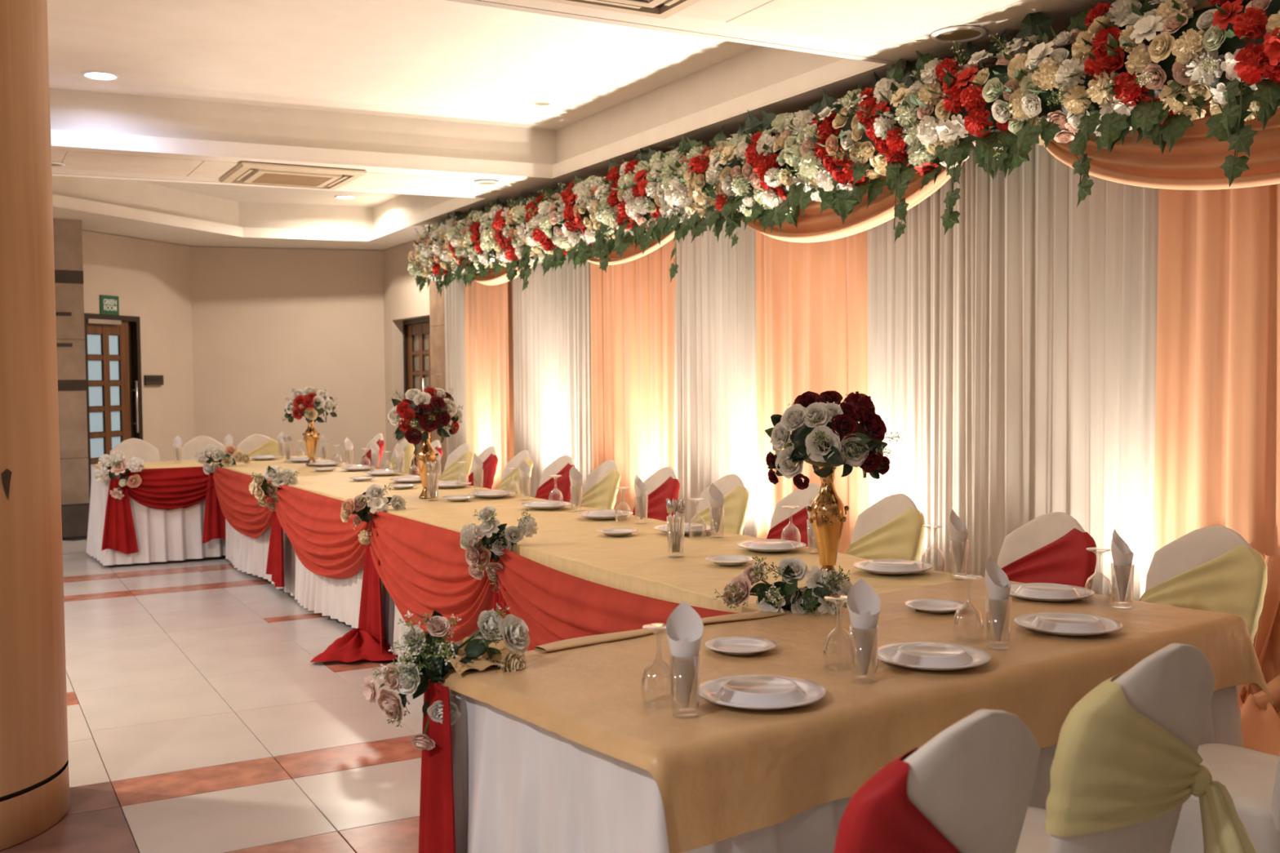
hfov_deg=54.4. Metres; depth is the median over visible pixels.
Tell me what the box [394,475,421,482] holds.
plate
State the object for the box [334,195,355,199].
recessed light
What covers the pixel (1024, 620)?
dinner plate
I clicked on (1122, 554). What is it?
folded napkin
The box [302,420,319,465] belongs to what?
vase
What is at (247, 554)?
banquet table
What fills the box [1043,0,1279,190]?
swag
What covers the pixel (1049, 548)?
banquet chair
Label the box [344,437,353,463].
folded napkin
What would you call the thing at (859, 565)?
dinner plate
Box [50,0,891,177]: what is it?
trim
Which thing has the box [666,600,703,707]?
folded napkin
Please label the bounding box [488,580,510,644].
swag
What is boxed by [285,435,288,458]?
spoon
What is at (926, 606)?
plate
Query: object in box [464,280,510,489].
curtain
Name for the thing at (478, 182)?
recessed light
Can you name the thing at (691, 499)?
goblet
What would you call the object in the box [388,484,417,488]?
plate
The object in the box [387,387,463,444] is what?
bouquet
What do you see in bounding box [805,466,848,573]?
vase
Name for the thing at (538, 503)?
plate
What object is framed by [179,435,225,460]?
banquet chair
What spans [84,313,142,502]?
door
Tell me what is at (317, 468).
plate
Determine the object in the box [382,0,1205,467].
wall
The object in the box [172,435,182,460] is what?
folded napkin
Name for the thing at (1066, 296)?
curtain
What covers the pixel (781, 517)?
banquet chair
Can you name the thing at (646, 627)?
goblet
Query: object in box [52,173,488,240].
trim
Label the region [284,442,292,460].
tumbler
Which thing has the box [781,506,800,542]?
goblet
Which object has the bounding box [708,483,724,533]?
folded napkin
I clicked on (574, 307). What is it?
curtain
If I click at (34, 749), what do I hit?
pillar
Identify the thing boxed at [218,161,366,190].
air conditioner
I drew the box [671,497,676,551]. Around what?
spoon
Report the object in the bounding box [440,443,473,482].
banquet chair
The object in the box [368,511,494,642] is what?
swag
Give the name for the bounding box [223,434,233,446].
folded napkin
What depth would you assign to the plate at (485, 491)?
7.15 m
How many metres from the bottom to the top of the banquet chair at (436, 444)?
0.925 m
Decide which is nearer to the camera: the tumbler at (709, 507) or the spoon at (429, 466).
the tumbler at (709, 507)
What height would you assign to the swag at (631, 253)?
0.638 m
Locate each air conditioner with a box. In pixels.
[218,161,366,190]
[542,0,701,18]
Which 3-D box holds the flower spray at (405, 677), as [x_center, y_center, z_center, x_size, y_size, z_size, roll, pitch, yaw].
[-0.452,0.584,2.914,0.382,0.337,0.174,-1,2,-17]
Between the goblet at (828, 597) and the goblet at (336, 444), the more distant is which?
the goblet at (336, 444)
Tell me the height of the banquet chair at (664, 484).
0.925 m
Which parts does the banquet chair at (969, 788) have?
sash, backrest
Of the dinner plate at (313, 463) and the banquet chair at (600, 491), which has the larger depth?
the dinner plate at (313, 463)
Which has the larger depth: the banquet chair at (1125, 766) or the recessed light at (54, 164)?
the recessed light at (54, 164)
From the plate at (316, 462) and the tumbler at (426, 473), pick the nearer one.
the tumbler at (426, 473)
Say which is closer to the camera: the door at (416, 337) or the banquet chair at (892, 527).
the banquet chair at (892, 527)
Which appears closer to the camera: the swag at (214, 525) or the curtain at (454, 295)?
the swag at (214, 525)
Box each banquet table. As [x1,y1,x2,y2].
[86,465,284,565]
[225,518,283,588]
[284,532,364,628]
[381,580,488,658]
[448,685,1244,852]
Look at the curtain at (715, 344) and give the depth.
8.24 m
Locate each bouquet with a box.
[281,386,338,422]
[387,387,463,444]
[764,391,902,489]
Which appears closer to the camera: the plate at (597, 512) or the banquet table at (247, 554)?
the plate at (597, 512)
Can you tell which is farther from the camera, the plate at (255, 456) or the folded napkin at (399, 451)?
the plate at (255, 456)
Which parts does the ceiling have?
panel, panel, panel, panel, panel, panel, panel, panel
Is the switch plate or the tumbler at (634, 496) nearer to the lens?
the tumbler at (634, 496)
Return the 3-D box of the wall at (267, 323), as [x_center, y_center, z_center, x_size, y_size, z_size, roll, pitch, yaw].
[-4.113,-0.600,14.802,2.246,3.000,0.120,-1,2,-17]
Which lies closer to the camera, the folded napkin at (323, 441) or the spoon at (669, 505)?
the spoon at (669, 505)
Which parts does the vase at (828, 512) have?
knob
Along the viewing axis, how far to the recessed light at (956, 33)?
5.65 m
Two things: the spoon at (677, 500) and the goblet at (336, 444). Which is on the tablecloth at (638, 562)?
the goblet at (336, 444)
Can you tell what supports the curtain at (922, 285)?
hanging from the frame
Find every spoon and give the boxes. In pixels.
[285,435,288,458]
[288,435,291,458]
[427,461,431,497]
[430,462,433,497]
[431,461,435,497]
[433,461,438,497]
[666,498,673,552]
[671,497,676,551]
[673,498,677,552]
[675,499,681,552]
[676,497,679,549]
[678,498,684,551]
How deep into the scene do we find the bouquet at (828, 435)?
3.95 m
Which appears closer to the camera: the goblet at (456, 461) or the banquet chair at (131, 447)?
the goblet at (456, 461)
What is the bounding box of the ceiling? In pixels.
[47,0,1141,250]
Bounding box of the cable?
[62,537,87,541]
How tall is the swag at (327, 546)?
0.490 m
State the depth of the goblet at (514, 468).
7.24 m
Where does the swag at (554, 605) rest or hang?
attached to the banquet table
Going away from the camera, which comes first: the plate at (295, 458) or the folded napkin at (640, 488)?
the folded napkin at (640, 488)
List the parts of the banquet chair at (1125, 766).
seat, sash, backrest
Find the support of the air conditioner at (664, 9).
attached to the ceiling
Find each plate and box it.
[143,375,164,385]
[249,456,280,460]
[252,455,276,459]
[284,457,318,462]
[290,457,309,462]
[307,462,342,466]
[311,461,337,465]
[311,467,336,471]
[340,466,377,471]
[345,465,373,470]
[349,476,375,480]
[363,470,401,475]
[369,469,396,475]
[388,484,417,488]
[389,477,421,482]
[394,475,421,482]
[432,481,471,488]
[433,480,466,487]
[441,495,474,501]
[467,490,515,497]
[474,489,509,497]
[520,501,570,509]
[526,500,565,508]
[577,511,633,519]
[584,509,626,518]
[596,528,638,535]
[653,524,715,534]
[661,523,707,533]
[699,674,826,708]
[704,636,777,655]
[705,555,754,565]
[736,540,806,552]
[746,538,797,551]
[852,560,933,574]
[863,559,920,573]
[872,641,991,671]
[904,599,968,613]
[1009,582,1094,601]
[1013,582,1080,601]
[1013,612,1123,635]
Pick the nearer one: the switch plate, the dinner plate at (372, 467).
the dinner plate at (372, 467)
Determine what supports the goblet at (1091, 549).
on the tablecloth at (724, 772)
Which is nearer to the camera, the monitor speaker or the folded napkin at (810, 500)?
the folded napkin at (810, 500)
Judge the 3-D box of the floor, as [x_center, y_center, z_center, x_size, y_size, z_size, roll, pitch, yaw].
[-3.636,1.286,6.036,11.400,0.080,20.000,-2,3,-29]
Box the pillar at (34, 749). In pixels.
[0,0,69,851]
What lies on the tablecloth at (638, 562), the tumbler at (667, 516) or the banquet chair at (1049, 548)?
the tumbler at (667, 516)
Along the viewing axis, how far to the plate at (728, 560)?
4.57 m
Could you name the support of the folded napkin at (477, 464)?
in the tumbler at (473, 469)
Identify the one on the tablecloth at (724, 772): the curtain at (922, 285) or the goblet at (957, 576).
the goblet at (957, 576)
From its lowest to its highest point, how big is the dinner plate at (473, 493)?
0.022 m
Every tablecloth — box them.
[92,455,974,613]
[437,577,1274,852]
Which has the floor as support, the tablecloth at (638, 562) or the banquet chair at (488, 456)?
the banquet chair at (488, 456)
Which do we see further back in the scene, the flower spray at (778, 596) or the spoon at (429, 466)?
the spoon at (429, 466)
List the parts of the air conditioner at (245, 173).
panel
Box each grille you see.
[251,173,332,186]
[628,0,650,3]
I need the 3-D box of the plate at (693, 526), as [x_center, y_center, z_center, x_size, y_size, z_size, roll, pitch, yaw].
[0.196,0.444,5.464,0.207,0.026,0.207,-2,3,-29]
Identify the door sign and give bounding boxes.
[99,294,119,315]
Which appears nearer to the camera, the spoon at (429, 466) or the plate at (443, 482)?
the spoon at (429, 466)
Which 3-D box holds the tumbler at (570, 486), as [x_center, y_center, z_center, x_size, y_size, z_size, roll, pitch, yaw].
[-0.328,0.367,6.429,0.064,0.125,0.064,-2,3,-29]
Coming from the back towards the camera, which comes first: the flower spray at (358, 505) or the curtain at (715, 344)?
the curtain at (715, 344)
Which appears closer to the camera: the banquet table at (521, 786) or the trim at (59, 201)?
the banquet table at (521, 786)
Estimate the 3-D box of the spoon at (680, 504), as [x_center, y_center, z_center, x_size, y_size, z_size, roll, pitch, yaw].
[0.151,0.376,4.723,0.019,0.205,0.032,-2,3,-33]
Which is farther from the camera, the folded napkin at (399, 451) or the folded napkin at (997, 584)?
the folded napkin at (399, 451)
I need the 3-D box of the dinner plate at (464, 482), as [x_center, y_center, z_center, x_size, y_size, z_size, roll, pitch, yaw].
[-1.202,0.370,7.866,0.273,0.022,0.273,-2,3,-29]
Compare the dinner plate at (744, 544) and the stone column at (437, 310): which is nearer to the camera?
the dinner plate at (744, 544)
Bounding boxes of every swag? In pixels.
[101,478,138,554]
[122,466,214,510]
[202,474,225,543]
[213,466,274,538]
[266,497,284,586]
[275,484,372,579]
[310,522,398,662]
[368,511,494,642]
[418,680,456,852]
[474,249,542,285]
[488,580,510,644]
[493,546,737,651]
[586,219,675,265]
[741,80,964,242]
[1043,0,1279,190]
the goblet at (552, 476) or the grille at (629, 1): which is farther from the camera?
the goblet at (552, 476)
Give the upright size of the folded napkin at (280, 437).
0.212 m
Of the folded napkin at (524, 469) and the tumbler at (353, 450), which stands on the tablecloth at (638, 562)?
the tumbler at (353, 450)
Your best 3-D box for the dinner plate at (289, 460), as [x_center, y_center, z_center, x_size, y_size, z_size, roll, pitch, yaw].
[-2.836,0.284,10.447,0.273,0.022,0.273,-2,3,-29]
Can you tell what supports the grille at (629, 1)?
attached to the air conditioner at (664, 9)
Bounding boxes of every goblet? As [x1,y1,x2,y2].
[332,444,342,464]
[360,447,370,466]
[382,450,392,469]
[456,461,468,487]
[505,466,519,495]
[548,475,563,502]
[614,486,631,522]
[640,623,677,706]
[688,497,706,537]
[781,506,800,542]
[822,595,856,668]
[921,524,944,573]
[952,574,983,641]
[1084,547,1111,605]
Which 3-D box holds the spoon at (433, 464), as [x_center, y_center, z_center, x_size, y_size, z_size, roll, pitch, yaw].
[-1.164,0.297,7.022,0.021,0.205,0.031,-1,2,-13]
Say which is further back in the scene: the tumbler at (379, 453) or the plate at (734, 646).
the tumbler at (379, 453)
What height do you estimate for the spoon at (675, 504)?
0.205 m
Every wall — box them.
[81,230,194,461]
[190,246,386,469]
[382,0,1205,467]
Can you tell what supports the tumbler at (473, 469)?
on the tablecloth at (638, 562)
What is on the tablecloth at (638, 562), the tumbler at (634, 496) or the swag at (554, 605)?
the tumbler at (634, 496)
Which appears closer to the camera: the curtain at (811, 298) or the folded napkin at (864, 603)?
the folded napkin at (864, 603)
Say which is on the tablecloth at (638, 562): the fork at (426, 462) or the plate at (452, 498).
the plate at (452, 498)
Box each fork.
[283,435,287,458]
[425,461,430,492]
[434,460,438,497]
[666,498,671,542]
[677,498,685,552]
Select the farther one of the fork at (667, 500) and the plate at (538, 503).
the plate at (538, 503)
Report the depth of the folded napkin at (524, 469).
7.02 m
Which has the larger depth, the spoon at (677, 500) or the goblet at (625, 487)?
the goblet at (625, 487)
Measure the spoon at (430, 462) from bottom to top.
0.205 m
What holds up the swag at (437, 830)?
hanging from the banquet table at (521, 786)
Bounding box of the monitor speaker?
[61,502,89,539]
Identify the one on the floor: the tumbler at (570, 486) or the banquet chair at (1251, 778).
the banquet chair at (1251, 778)
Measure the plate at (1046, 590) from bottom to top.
0.026 m
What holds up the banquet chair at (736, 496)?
on the floor
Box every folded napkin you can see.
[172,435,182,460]
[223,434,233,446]
[277,431,285,455]
[320,434,328,459]
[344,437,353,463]
[370,440,379,467]
[395,443,404,471]
[433,447,440,479]
[472,453,483,487]
[518,458,530,496]
[568,466,582,506]
[634,474,647,519]
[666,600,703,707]
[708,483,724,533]
[807,493,816,548]
[847,578,880,675]
[948,510,968,573]
[984,555,1011,641]
[1111,528,1133,601]
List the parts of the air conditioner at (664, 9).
panel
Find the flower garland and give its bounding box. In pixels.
[408,0,1279,295]
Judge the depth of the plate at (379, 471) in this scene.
8.85 m
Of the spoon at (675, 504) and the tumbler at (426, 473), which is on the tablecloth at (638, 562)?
the tumbler at (426, 473)
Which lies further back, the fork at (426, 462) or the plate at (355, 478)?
the plate at (355, 478)
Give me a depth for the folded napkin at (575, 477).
6.42 m
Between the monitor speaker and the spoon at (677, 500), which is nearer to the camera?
the spoon at (677, 500)
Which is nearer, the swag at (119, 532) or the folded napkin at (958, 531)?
the folded napkin at (958, 531)
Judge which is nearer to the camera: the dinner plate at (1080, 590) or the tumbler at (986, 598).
the tumbler at (986, 598)
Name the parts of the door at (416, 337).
pane, pane, pane, pane, pull handle, pane, pane, pane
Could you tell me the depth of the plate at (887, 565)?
4.27 m
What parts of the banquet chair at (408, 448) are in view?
backrest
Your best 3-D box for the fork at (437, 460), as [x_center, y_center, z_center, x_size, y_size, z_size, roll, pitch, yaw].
[-1.153,0.296,7.048,0.019,0.205,0.023,2,3,44]
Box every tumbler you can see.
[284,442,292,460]
[345,449,353,465]
[370,453,379,469]
[426,473,438,500]
[472,469,483,489]
[519,476,530,499]
[569,485,582,510]
[634,496,648,523]
[666,515,684,556]
[669,652,700,717]
[709,506,724,537]
[806,519,817,552]
[849,624,878,683]
[949,539,968,578]
[985,596,1011,649]
[1111,563,1134,608]
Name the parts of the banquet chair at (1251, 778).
backrest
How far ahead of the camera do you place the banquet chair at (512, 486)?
8.70 m
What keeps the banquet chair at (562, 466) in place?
on the floor
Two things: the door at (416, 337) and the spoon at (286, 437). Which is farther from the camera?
the door at (416, 337)
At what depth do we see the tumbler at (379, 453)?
9.40 m
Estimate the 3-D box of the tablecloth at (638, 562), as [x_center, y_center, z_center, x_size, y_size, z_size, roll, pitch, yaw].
[-1.679,0.497,7.247,1.853,0.171,8.511,-2,3,-30]
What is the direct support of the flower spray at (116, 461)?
on the tablecloth at (638, 562)
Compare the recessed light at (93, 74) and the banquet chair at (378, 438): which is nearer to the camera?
the recessed light at (93, 74)
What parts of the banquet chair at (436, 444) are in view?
backrest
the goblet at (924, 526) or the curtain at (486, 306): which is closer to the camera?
the goblet at (924, 526)
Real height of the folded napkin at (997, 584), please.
0.212 m
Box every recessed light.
[51,161,65,167]
[80,70,119,79]
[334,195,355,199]
[474,180,499,185]
[531,100,552,106]
[930,25,987,42]
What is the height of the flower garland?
1.007 m
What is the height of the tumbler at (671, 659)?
0.125 m
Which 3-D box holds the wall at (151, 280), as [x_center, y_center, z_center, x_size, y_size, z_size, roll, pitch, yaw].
[-6.005,-0.478,12.213,0.340,3.000,4.696,0,2,17]
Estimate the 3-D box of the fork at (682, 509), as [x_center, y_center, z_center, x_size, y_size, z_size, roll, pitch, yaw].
[0.157,0.375,4.733,0.031,0.205,0.007,0,2,11]
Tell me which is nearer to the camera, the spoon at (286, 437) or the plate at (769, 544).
the plate at (769, 544)
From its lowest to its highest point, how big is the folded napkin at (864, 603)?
0.212 m
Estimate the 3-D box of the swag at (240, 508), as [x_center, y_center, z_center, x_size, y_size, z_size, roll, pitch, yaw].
[-2.911,0.581,9.134,0.100,0.460,1.961,-2,3,-30]
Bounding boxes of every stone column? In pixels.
[53,217,89,504]
[429,280,446,479]
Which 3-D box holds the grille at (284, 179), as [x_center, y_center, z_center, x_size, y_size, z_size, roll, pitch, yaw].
[-2.632,-1.865,9.416,0.500,0.006,0.483,-2,3,-29]
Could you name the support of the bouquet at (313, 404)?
in the vase at (311, 437)
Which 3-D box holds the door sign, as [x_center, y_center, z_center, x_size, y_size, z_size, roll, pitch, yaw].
[-5.558,-1.272,13.061,0.017,0.200,0.270,0,2,17]
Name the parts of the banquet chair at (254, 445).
backrest, sash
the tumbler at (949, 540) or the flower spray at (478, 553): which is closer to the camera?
the tumbler at (949, 540)
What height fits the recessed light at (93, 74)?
0.012 m
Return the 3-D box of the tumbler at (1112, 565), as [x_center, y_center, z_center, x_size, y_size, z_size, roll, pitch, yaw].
[1.403,0.462,3.622,0.064,0.125,0.064,-2,3,-29]
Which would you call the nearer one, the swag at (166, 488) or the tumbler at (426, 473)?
the tumbler at (426, 473)
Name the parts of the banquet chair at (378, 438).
backrest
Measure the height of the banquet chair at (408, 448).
0.925 m
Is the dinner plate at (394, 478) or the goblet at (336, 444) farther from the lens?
the goblet at (336, 444)
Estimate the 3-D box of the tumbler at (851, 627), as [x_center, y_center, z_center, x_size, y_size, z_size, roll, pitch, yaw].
[0.498,0.505,2.769,0.064,0.125,0.064,-2,3,-29]
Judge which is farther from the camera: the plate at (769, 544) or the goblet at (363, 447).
the goblet at (363, 447)
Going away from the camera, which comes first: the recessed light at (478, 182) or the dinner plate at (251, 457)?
the recessed light at (478, 182)
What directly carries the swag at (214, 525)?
hanging from the banquet table at (247, 554)
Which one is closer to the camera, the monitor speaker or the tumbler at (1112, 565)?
the tumbler at (1112, 565)
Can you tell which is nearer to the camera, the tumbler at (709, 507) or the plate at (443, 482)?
the tumbler at (709, 507)
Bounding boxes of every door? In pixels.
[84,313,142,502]
[402,316,435,475]
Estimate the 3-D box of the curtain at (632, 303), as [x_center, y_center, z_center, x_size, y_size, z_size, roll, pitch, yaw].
[-0.056,-0.354,9.202,0.069,2.845,1.231,-2,3,-30]
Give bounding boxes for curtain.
[444,275,466,459]
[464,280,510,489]
[511,247,559,497]
[557,253,591,504]
[590,237,675,522]
[674,220,757,537]
[755,230,868,553]
[866,149,975,577]
[973,143,1159,600]
[1152,183,1279,755]
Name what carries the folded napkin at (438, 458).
in the tumbler
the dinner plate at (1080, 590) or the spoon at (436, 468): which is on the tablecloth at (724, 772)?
the dinner plate at (1080, 590)
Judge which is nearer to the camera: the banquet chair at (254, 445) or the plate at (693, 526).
the plate at (693, 526)
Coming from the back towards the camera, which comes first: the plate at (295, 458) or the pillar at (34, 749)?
the plate at (295, 458)
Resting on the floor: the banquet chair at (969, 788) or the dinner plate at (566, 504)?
the banquet chair at (969, 788)
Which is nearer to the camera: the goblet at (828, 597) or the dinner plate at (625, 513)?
the goblet at (828, 597)
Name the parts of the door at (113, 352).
pane, pane, pane, pane, pane, pane, pane, pane, pane, pane, pull handle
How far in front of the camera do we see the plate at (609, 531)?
5.44 m
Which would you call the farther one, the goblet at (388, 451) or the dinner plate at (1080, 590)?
the goblet at (388, 451)
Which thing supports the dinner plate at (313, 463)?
on the tablecloth at (638, 562)
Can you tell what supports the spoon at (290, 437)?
in the tumbler at (291, 442)
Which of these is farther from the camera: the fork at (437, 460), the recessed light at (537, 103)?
the recessed light at (537, 103)
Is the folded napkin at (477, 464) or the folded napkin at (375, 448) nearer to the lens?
the folded napkin at (477, 464)
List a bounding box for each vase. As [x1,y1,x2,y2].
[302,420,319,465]
[413,431,438,497]
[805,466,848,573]
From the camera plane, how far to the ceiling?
7.93 m
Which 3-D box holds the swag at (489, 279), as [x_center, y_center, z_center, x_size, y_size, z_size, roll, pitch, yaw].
[-1.284,-1.571,11.076,0.154,0.618,1.790,-2,3,-29]
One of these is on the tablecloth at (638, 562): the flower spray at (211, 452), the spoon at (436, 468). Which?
the flower spray at (211, 452)
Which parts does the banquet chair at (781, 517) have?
sash, backrest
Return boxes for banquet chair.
[109,438,159,462]
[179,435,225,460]
[236,434,283,457]
[360,433,384,469]
[386,438,414,474]
[413,440,442,479]
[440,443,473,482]
[466,446,497,489]
[497,450,533,494]
[535,454,576,502]
[577,460,620,509]
[631,466,679,521]
[690,474,749,534]
[766,483,820,548]
[833,709,1039,852]
[845,493,925,561]
[997,511,1097,589]
[1015,643,1256,852]
[1138,525,1267,725]
[1169,743,1279,852]
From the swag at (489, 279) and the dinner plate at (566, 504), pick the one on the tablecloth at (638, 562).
the dinner plate at (566, 504)
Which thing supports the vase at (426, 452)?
on the tablecloth at (638, 562)
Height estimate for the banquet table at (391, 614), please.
0.755 m
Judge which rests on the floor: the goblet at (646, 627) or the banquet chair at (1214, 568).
the banquet chair at (1214, 568)
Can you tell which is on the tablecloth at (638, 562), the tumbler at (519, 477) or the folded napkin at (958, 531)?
the tumbler at (519, 477)
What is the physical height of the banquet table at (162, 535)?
0.755 m
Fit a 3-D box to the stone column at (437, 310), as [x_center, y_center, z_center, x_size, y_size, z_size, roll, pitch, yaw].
[-2.004,-0.549,12.959,0.150,3.000,0.600,-2,3,-29]
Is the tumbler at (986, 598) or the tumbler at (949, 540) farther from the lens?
the tumbler at (949, 540)
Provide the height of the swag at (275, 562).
0.615 m
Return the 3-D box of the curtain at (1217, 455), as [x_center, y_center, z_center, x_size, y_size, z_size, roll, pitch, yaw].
[2.511,-0.182,4.299,0.520,2.848,1.900,-2,3,-29]
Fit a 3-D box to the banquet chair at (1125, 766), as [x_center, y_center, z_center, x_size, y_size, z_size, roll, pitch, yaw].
[0.880,0.857,2.565,0.542,0.925,0.557,-2,3,-33]
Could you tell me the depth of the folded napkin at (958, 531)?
4.16 m
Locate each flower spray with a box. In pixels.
[93,449,145,499]
[194,444,250,474]
[248,465,299,511]
[340,483,407,545]
[361,603,529,750]
[459,506,537,592]
[713,556,853,615]
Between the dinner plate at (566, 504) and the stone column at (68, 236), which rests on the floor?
the stone column at (68, 236)
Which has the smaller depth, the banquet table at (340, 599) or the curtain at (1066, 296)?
the curtain at (1066, 296)
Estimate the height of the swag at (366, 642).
0.705 m
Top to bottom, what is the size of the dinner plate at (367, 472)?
0.022 m
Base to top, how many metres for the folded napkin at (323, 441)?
0.212 m
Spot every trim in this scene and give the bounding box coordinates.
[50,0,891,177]
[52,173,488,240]
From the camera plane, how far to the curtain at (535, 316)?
10.78 m
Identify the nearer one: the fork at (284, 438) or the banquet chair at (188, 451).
the fork at (284, 438)
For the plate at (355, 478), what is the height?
0.018 m
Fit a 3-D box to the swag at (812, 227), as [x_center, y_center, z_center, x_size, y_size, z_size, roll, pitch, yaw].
[1.042,-1.381,6.875,0.148,0.708,2.100,-2,3,-29]
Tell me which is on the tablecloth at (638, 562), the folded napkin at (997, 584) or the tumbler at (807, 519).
the tumbler at (807, 519)
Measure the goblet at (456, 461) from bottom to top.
0.163 m
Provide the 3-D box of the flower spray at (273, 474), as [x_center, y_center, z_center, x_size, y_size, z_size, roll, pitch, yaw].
[-2.418,0.410,8.244,0.324,0.315,0.146,-1,2,-19]
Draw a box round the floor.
[0,536,429,852]
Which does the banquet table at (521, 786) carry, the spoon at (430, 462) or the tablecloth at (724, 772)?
the tablecloth at (724, 772)

